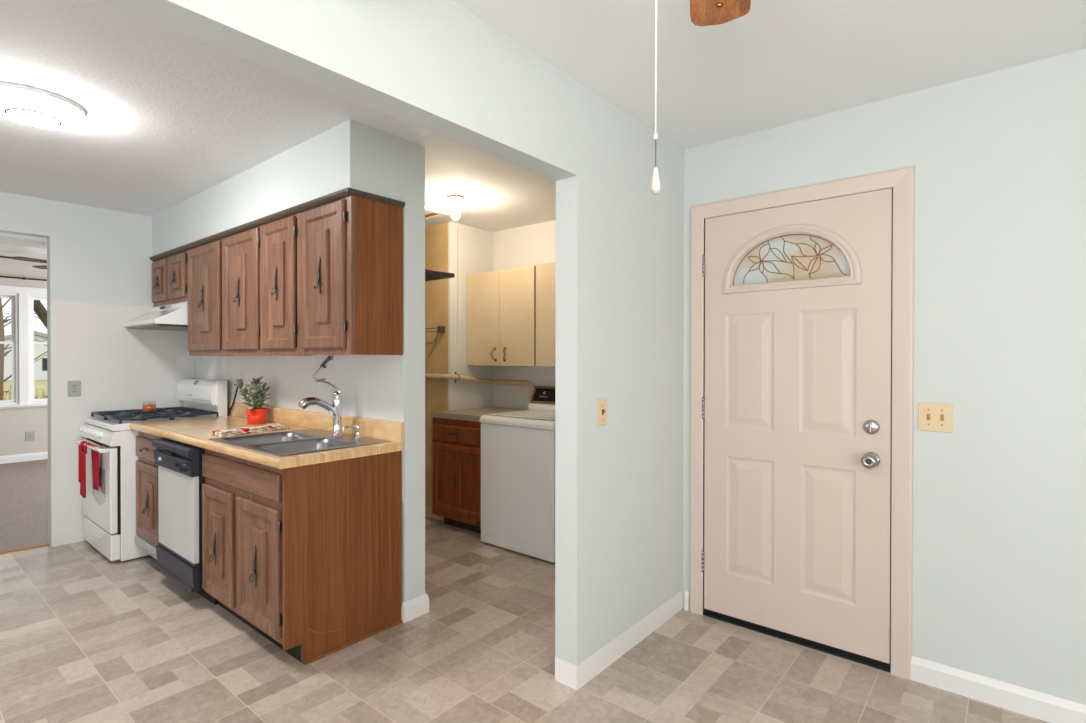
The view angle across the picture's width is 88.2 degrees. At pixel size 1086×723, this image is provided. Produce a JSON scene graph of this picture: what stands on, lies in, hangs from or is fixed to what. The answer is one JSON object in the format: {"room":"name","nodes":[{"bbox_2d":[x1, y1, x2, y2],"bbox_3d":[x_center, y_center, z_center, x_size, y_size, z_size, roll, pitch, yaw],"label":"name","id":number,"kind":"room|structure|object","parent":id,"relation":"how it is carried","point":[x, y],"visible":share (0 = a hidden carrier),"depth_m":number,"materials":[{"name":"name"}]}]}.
{"room":"kitchen","nodes":[
{"label":"kitchen","id":0,"kind":"room"},
{"bbox_2d":[0,232,46,259],"bbox_3d":[-5.537,-1.337,5.220,4.600,0.160,6.400,0,0,40],"label":"ceiling","id":1,"kind":"structure","parent":0,"point":[11,245],"depth_m":6.39,"materials":[{"name":"white paint"}]},
{"bbox_2d":[12,257,46,268],"bbox_3d":[-5.339,-1.184,6.496,1.186,0.279,1.210,0,0,40],"label":"ceiling fan","id":2,"kind":"object","parent":1,"relation":"hanging from","point":[14,258],"visible":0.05,"depth_m":6.13,"materials":[{"name":"brown wood"}]},
{"bbox_2d":[0,459,47,551],"bbox_3d":[-5.537,1.330,5.234,4.608,0.046,6.400,0,0,40],"label":"floor","id":3,"kind":"structure","parent":0,"point":[23,485],"depth_m":5.09,"materials":[{"name":"beige carpet"}]},
{"bbox_2d":[0,257,47,455],"bbox_3d":[-7.250,-0.057,6.643,0.120,2.700,6.400,0,0,40],"label":"wall","id":4,"kind":"structure","parent":0,"point":[15,422],"depth_m":7.21,"materials":[{"name":"beige paint"}]},
{"bbox_2d":[0,276,46,280],"bbox_3d":[-6.658,-1.063,7.187,0.088,0.036,2.400,0,0,40],"label":"curtain rod","id":5,"kind":"object","parent":4,"relation":"attached to","point":[22,278],"visible":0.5,"depth_m":7.16,"materials":[{"name":"brown metal"}]},
{"bbox_2d":[0,285,47,408],"bbox_3d":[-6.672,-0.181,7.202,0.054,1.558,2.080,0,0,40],"label":"windows","id":6,"kind":"structure","parent":4,"relation":"attached to","point":[23,292],"depth_m":7.21,"materials":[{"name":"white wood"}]},
{"bbox_2d":[0,451,47,463],"bbox_3d":[-7.199,1.243,6.607,0.014,0.100,6.200,0,0,40],"label":"baseboard","id":7,"kind":"structure","parent":4,"relation":"attached to","point":[39,455],"depth_m":7.21,"materials":[{"name":"white wood"}]},
{"bbox_2d":[25,431,34,440],"bbox_3d":[-6.655,0.968,7.268,0.007,0.125,0.090,0,0,40],"label":"wall outlet","id":8,"kind":"object","parent":4,"relation":"attached to","point":[29,435],"visible":1,"depth_m":7.27,"materials":[{"name":"grey plastic"}]},
{"bbox_2d":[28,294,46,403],"bbox_3d":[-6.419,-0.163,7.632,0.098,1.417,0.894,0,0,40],"label":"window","id":9,"kind":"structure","parent":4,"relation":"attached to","point":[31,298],"depth_m":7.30,"materials":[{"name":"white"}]},
{"bbox_2d":[0,192,194,546],"bbox_3d":[-3.690,-0.011,3.764,0.116,2.650,6.300,0,0,40],"label":"wall","id":10,"kind":"structure","parent":0,"point":[117,367],"depth_m":4.11,"materials":[{"name":"white paint"}]},
{"bbox_2d":[0,543,48,554],"bbox_3d":[-3.966,1.312,3.499,0.060,0.012,1.328,0,0,40],"label":"trim","id":11,"kind":"structure","parent":10,"relation":"attached to","point":[46,544],"depth_m":3.91,"materials":[{"name":"brown wood"}]},
{"bbox_2d":[68,381,80,396],"bbox_3d":[-3.382,0.195,4.043,0.007,0.112,0.075,0,0,40],"label":"wall outlet","id":12,"kind":"object","parent":10,"relation":"attached to","point":[74,387],"visible":1,"depth_m":4.04,"materials":[{"name":"grey plastic"}]},
{"bbox_2d":[152,119,424,606],"bbox_3d":[-1.851,0.091,3.682,2.835,2.450,0.435,0,0,40],"label":"wall","id":13,"kind":"structure","parent":0,"point":[352,154],"depth_m":2.89,"materials":[{"name":"white paint"}]},
{"bbox_2d":[152,250,187,306],"bbox_3d":[-2.705,-0.621,4.266,0.757,0.389,0.345,0,0,40],"label":"upper cabinet","id":14,"kind":"object","parent":13,"relation":"attached to","point":[169,274],"visible":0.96,"depth_m":4.13,"materials":[{"name":"brown wood"}]},
{"bbox_2d":[123,301,187,330],"bbox_3d":[-2.754,-0.335,4.214,0.738,0.178,0.489,0,0,40],"label":"range hood","id":15,"kind":"object","parent":14,"relation":"attached to","point":[171,317],"visible":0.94,"depth_m":3.96,"materials":[{"name":"white metal"}]},
{"bbox_2d":[187,226,261,355],"bbox_3d":[-1.973,-0.425,3.662,1.138,0.772,0.345,0,0,40],"label":"upper cabinet","id":16,"kind":"object","parent":13,"relation":"attached to","point":[224,275],"visible":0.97,"depth_m":3.49,"materials":[{"name":"brown wood"}]},
{"bbox_2d":[149,187,404,261],"bbox_3d":[-1.893,-0.796,3.614,2.841,0.030,0.321,0,0,40],"label":"crown molding","id":17,"kind":"structure","parent":16,"relation":"attached to","point":[346,192],"depth_m":2.99,"materials":[{"name":"brown wood"}]},
{"bbox_2d":[195,355,403,502],"bbox_3d":[-1.796,0.156,3.746,2.828,1.120,0.006,0,0,40],"label":"wall","id":18,"kind":"structure","parent":13,"relation":"attached to","point":[371,386],"depth_m":3.36,"materials":[{"name":"white paint"}]},
{"bbox_2d":[240,370,244,386],"bbox_3d":[-2.177,0.123,4.054,0.075,0.116,0.007,0,0,40],"label":"wall outlet","id":19,"kind":"object","parent":18,"relation":"attached to","point":[242,373],"visible":0.7,"depth_m":4.04,"materials":[{"name":"white plastic"}]},
{"bbox_2d":[313,356,332,379],"bbox_3d":[-1.317,0.040,3.332,0.217,0.146,0.026,0,0,40],"label":"clip","id":20,"kind":"object","parent":18,"relation":"attached to","point":[328,358],"visible":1,"depth_m":3.30,"materials":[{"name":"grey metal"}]},
{"bbox_2d":[261,196,402,354],"bbox_3d":[-1.177,-0.420,3.004,0.924,0.772,0.345,0,0,40],"label":"upper cabinet","id":21,"kind":"object","parent":13,"relation":"attached to","point":[332,273],"visible":0.99,"depth_m":2.77,"materials":[{"name":"brown wood"}]},
{"bbox_2d":[401,593,428,622],"bbox_3d":[-0.850,1.272,3.058,0.515,0.098,0.159,0,0,40],"label":"baseboard","id":22,"kind":"structure","parent":13,"relation":"attached to","point":[413,608],"depth_m":2.89,"materials":[{"name":"white wood"}]},
{"bbox_2d":[98,0,683,665],"bbox_3d":[-0.738,0.107,1.281,0.111,2.450,6.233,0,0,40],"label":"wall","id":23,"kind":"structure","parent":0,"point":[435,66],"depth_m":2.29,"materials":[{"name":"white paint"}]},
{"bbox_2d":[597,398,606,425],"bbox_3d":[0.256,0.216,2.384,0.016,0.116,0.072,0,0,40],"label":"light switch","id":24,"kind":"object","parent":23,"relation":"attached to","point":[601,403],"visible":1,"depth_m":2.38,"materials":[{"name":"beige plastic"}]},
{"bbox_2d":[555,590,682,689],"bbox_3d":[0.400,1.276,2.666,0.113,0.098,0.964,0,0,40],"label":"baseboard","id":25,"kind":"structure","parent":23,"relation":"attached to","point":[570,675],"depth_m":2.48,"materials":[{"name":"white wood"}]},
{"bbox_2d":[425,222,447,520],"bbox_3d":[-1.408,0.083,5.125,1.680,2.450,0.056,0,0,40],"label":"wall","id":26,"kind":"structure","parent":0,"point":[436,236],"depth_m":4.68,"materials":[{"name":"beige paint"}]},
{"bbox_2d":[425,506,439,519],"bbox_3d":[-1.451,1.265,5.128,1.540,0.085,0.014,0,0,40],"label":"baseboard","id":27,"kind":"structure","parent":26,"relation":"attached to","point":[428,510],"depth_m":4.71,"materials":[{"name":"beige paint"}]},
{"bbox_2d":[425,326,445,357],"bbox_3d":[-1.055,-0.154,4.761,0.617,0.271,0.064,0,0,40],"label":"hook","id":28,"kind":"object","parent":26,"relation":"attached to","point":[440,329],"visible":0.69,"depth_m":4.58,"materials":[{"name":"grey metal"}]},
{"bbox_2d":[425,269,454,280],"bbox_3d":[-0.958,-0.416,3.475,0.790,0.229,0.385,0,0,40],"label":"wall shelf","id":29,"kind":"object","parent":26,"relation":"attached to","point":[430,275],"visible":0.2,"depth_m":3.33,"materials":[{"name":"brown wood"}]},
{"bbox_2d":[425,372,533,398],"bbox_3d":[-1.004,0.229,5.053,2.015,0.290,0.545,0,0,40],"label":"drain pipe","id":30,"kind":"object","parent":26,"relation":"attached to","point":[455,376],"visible":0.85,"depth_m":4.65,"materials":[{"name":"beige"}]},
{"bbox_2d":[448,222,492,410],"bbox_3d":[-0.610,0.086,4.763,0.030,2.450,0.502,0,0,40],"label":"wall","id":31,"kind":"structure","parent":0,"point":[475,245],"depth_m":4.67,"materials":[{"name":"white paint"}]},
{"bbox_2d":[0,516,1048,722],"bbox_3d":[-0.722,1.332,1.209,7.942,0.001,6.233,0,0,40],"label":"floor","id":32,"kind":"structure","parent":0,"point":[86,636],"depth_m":2.43,"materials":[{"name":"tile"}]},
{"bbox_2d":[134,431,162,560],"bbox_3d":[-2.304,0.881,3.748,0.536,0.867,0.645,0,0,40],"label":"base cabinet","id":33,"kind":"object","parent":32,"relation":"on","point":[146,539],"visible":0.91,"depth_m":3.55,"materials":[{"name":"brown wood"}]},
{"bbox_2d":[76,378,226,560],"bbox_3d":[-2.860,0.726,4.088,0.741,1.171,0.754,0,0,40],"label":"gas range","id":34,"kind":"object","parent":32,"relation":"on","point":[109,520],"visible":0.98,"depth_m":3.73,"materials":[{"name":"white metal"}]},
{"bbox_2d":[78,441,98,497],"bbox_3d":[-3.075,0.739,3.792,0.345,0.378,0.053,0,0,40],"label":"hand towel","id":35,"kind":"object","parent":34,"relation":"hanging from","point":[82,448],"visible":0.95,"depth_m":3.80,"materials":[{"name":"red fabric"}]},
{"bbox_2d":[143,403,155,410],"bbox_3d":[-2.898,0.332,4.124,0.090,0.074,0.090,0,0,40],"label":"candle","id":36,"kind":"object","parent":34,"relation":"on","point":[147,407],"visible":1,"depth_m":4.10,"materials":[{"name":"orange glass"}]},
{"bbox_2d":[83,412,216,430],"bbox_3d":[-2.842,0.425,4.109,0.740,0.046,0.692,0,0,40],"label":"cooktop","id":37,"kind":"object","parent":34,"relation":"in","point":[95,423],"depth_m":3.86,"materials":[{"name":"white metal"}]},
{"bbox_2d":[152,438,217,604],"bbox_3d":[-1.887,0.886,3.350,0.590,0.861,0.638,0,0,40],"label":"dishwasher","id":38,"kind":"object","parent":32,"relation":"on","point":[180,479],"visible":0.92,"depth_m":3.07,"materials":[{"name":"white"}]},
{"bbox_2d":[202,449,402,664],"bbox_3d":[-1.269,0.887,2.891,0.936,0.867,0.645,0,0,40],"label":"base cabinet","id":39,"kind":"object","parent":32,"relation":"on","point":[308,557],"visible":0.98,"depth_m":2.61,"materials":[{"name":"brown wood"}]},
{"bbox_2d":[129,402,403,468],"bbox_3d":[-1.709,0.377,3.258,2.077,0.142,0.640,0,0,40],"label":"countertop","id":40,"kind":"structure","parent":39,"relation":"on","point":[196,432],"depth_m":3.09,"materials":[{"name":"laminate"}]},
{"bbox_2d":[229,379,241,413],"bbox_3d":[-2.245,0.258,4.086,0.177,0.262,0.027,0,0,38],"label":"power cord","id":41,"kind":"object","parent":40,"relation":"on","point":[238,379],"visible":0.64,"depth_m":4.07,"materials":[{"name":"black plastic"}]},
{"bbox_2d":[211,423,292,436],"bbox_3d":[-1.673,0.393,3.247,0.126,0.028,0.474,0,0,29],"label":"dish towel","id":42,"kind":"object","parent":40,"relation":"on","point":[230,432],"visible":1,"depth_m":3.19,"materials":[{"name":"fabric"}]},
{"bbox_2d":[234,375,270,423],"bbox_3d":[-1.876,0.246,3.639,0.190,0.313,0.208,0,0,40],"label":"potted plant","id":43,"kind":"object","parent":40,"relation":"on","point":[255,415],"visible":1,"depth_m":3.62,"materials":[{"name":"green plant"}]},
{"bbox_2d":[208,429,390,456],"bbox_3d":[-1.263,0.494,2.894,0.800,0.178,0.568,0,0,40],"label":"sink","id":44,"kind":"object","parent":40,"relation":"in","point":[294,442],"visible":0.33,"depth_m":2.92,"materials":[{"name":"silver metal"}]},
{"bbox_2d":[342,424,361,438],"bbox_3d":[-0.998,0.369,2.930,0.038,0.072,0.106,0,0,40],"label":"soap dispenser","id":45,"kind":"object","parent":44,"relation":"on","point":[358,426],"visible":1,"depth_m":2.94,"materials":[{"name":"silver metal"}]},
{"bbox_2d":[299,380,342,436],"bbox_3d":[-1.181,0.251,2.986,0.234,0.306,0.063,0,0,-43],"label":"faucet","id":46,"kind":"object","parent":40,"relation":"on","point":[335,410],"visible":1,"depth_m":3.02,"materials":[{"name":"silver metal"}]},
{"bbox_2d":[432,417,480,533],"bbox_3d":[-0.474,0.879,4.534,0.611,0.865,0.680,0,0,40],"label":"base cabinet","id":47,"kind":"object","parent":32,"relation":"on","point":[456,444],"visible":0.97,"depth_m":4.30,"materials":[{"name":"brown wood"}]},
{"bbox_2d":[433,407,527,421],"bbox_3d":[-0.449,0.423,4.535,0.573,0.046,0.644,0,0,40],"label":"countertop","id":48,"kind":"structure","parent":47,"relation":"on","point":[474,414],"depth_m":4.40,"materials":[{"name":"beige laminate"}]},
{"bbox_2d":[480,386,554,562],"bbox_3d":[0.018,0.756,4.094,0.679,1.117,0.674,0,0,40],"label":"washing machine","id":49,"kind":"object","parent":32,"relation":"on","point":[518,447],"visible":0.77,"depth_m":3.83,"materials":[{"name":"white enamelled metal"},{"name":"black plastic"},{"name":"wood-look trim"}]},
{"bbox_2d":[493,220,555,408],"bbox_3d":[-0.314,0.085,4.909,3.860,2.450,0.100,0,0,40],"label":"wall","id":50,"kind":"structure","parent":0,"point":[529,245],"depth_m":4.74,"materials":[{"name":"white paint"}]},
{"bbox_2d":[467,266,536,366],"bbox_3d":[-0.261,-0.345,4.569,0.744,0.762,0.347,0,0,40],"label":"upper cabinet","id":51,"kind":"object","parent":50,"relation":"attached to","point":[501,305],"visible":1,"depth_m":4.44,"materials":[{"name":"beige paint"}]},
{"bbox_2d":[536,262,555,366],"bbox_3d":[0.335,-0.345,4.096,0.748,0.770,0.317,0,0,40],"label":"upper cabinet","id":52,"kind":"object","parent":50,"relation":"attached to","point":[545,272],"visible":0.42,"depth_m":4.15,"materials":[{"name":"beige paint"}]},
{"bbox_2d":[0,0,1085,231],"bbox_3d":[-0.704,-1.168,1.181,8.000,0.100,6.333,0,0,40],"label":"ceiling","id":53,"kind":"structure","parent":0,"point":[172,116],"depth_m":2.23,"materials":[{"name":"white paint"}]},
{"bbox_2d":[0,81,86,128],"bbox_3d":[-2.205,-1.088,2.425,0.360,0.075,0.360,0,0,40],"label":"ceiling light","id":54,"kind":"object","parent":53,"relation":"attached to","point":[25,104],"visible":1,"depth_m":2.37,"materials":[{"name":"frosted white glass"},{"name":"white metal"}]},
{"bbox_2d":[425,207,448,220],"bbox_3d":[-1.174,-1.129,4.293,0.710,0.015,0.570,0,0,40],"label":"ceiling hatch","id":55,"kind":"object","parent":53,"relation":"attached to","point":[430,213],"visible":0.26,"depth_m":4.27,"materials":[{"name":"white"}]},
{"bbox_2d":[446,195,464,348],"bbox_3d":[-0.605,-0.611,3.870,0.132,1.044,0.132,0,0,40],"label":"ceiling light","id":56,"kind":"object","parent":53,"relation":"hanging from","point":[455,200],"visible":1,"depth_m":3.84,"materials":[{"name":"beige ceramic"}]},
{"bbox_2d":[447,195,464,206],"bbox_3d":[-0.604,-1.101,3.868,0.124,0.063,0.124,0,0,40],"label":"socket","id":57,"kind":"object","parent":56,"relation":"attached to","point":[455,200],"depth_m":3.84,"materials":[{"name":"beige ceramic"}]},
{"bbox_2d":[651,0,750,193],"bbox_3d":[0.222,-0.690,0.809,1.254,0.848,1.269,0,0,40],"label":"ceiling fan","id":58,"kind":"object","parent":53,"relation":"hanging from","point":[702,12],"visible":1,"depth_m":1.36,"materials":[{"name":"brown wood"}]},
{"bbox_2d":[683,49,1085,704],"bbox_3d":[2.310,0.107,1.798,3.929,2.450,0.140,0,0,40],"label":"wall","id":59,"kind":"structure","parent":0,"point":[998,158],"depth_m":2.18,"materials":[{"name":"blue paint"}]},
{"bbox_2d":[684,591,688,610],"bbox_3d":[0.766,1.274,2.979,0.023,0.098,0.014,0,0,40],"label":"baseboard","id":60,"kind":"structure","parent":59,"relation":"attached to","point":[686,597],"depth_m":2.97,"materials":[{"name":"white wood"}]},
{"bbox_2d":[701,188,891,667],"bbox_3d":[1.146,0.286,2.643,0.842,2.050,0.116,0,0,40],"label":"door","id":61,"kind":"structure","parent":59,"relation":"in","point":[796,404],"depth_m":2.62,"materials":[{"name":"beige paint"}]},
{"bbox_2d":[703,612,890,672],"bbox_3d":[1.190,1.319,2.696,0.872,0.012,0.102,0,0,40],"label":"sill","id":62,"kind":"structure","parent":59,"relation":"attached to","point":[704,613],"depth_m":2.62,"materials":[{"name":"black rubber"}]},
{"bbox_2d":[689,165,914,679],"bbox_3d":[1.203,0.254,2.701,0.992,2.142,0.158,0,0,40],"label":"door frame","id":63,"kind":"structure","parent":59,"relation":"attached to","point":[902,180],"depth_m":2.37,"materials":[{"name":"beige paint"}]},
{"bbox_2d":[918,402,952,432],"bbox_3d":[1.599,0.228,2.284,0.117,0.116,0.016,0,0,40],"label":"light switch","id":64,"kind":"object","parent":59,"relation":"attached to","point":[937,417],"visible":1,"depth_m":2.29,"materials":[{"name":"beige plastic"}]},
{"bbox_2d":[910,655,1085,722],"bbox_3d":[2.655,1.285,1.418,2.903,0.098,0.014,0,0,40],"label":"baseboard","id":65,"kind":"structure","parent":59,"relation":"attached to","point":[1042,706],"depth_m":2.16,"materials":[{"name":"white wood"}]},
{"label":"outside","id":66,"kind":"structure","parent":0,"visible":0},
{"bbox_2d":[3,380,46,399],"bbox_3d":[-50.174,1.641,41.493,109.800,0.300,120.000,0,0,40],"label":"ground","id":67,"kind":"structure","parent":66,"point":[40,385],"depth_m":31.96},
{"bbox_2d":[0,298,46,399],"bbox_3d":[-12.392,-1.272,12.607,2.562,5.953,2.630,0,0,0],"label":"bare tree","id":68,"kind":"object","parent":67,"relation":"on","point":[2,332],"visible":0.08,"depth_m":12.61,"materials":[{"name":"brown plant"}]},
{"bbox_2d":[0,385,46,399],"bbox_3d":[-8.154,0.985,8.994,1.620,1.488,2.916,0,0,36],"label":"dry shrubs","id":69,"kind":"object","parent":67,"relation":"on","point":[1,390],"visible":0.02,"depth_m":8.95,"materials":[{"name":"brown plant"}]},
{"bbox_2d":[3,303,46,356],"bbox_3d":[-18.703,-1.066,18.835,3.163,5.454,3.069,0,0,40],"label":"bare tree","id":70,"kind":"object","parent":67,"relation":"on","point":[5,348],"visible":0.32,"depth_m":18.98,"materials":[{"name":"brown plant"}]},
{"bbox_2d":[4,331,46,380],"bbox_3d":[-43.137,-0.508,46.693,6.800,3.950,11.800,0,0,40],"label":"house","id":71,"kind":"structure","parent":67,"relation":"on","point":[40,366],"depth_m":44.98,"materials":[{"name":"white"}]},
{"bbox_2d":[34,300,46,328],"bbox_3d":[-8.546,-0.215,9.965,0.309,4.051,3.275,0,0,37],"label":"tree","id":72,"kind":"object","parent":67,"relation":"on","point":[39,309],"visible":0.09,"depth_m":9.74,"materials":[{"name":"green plant"}]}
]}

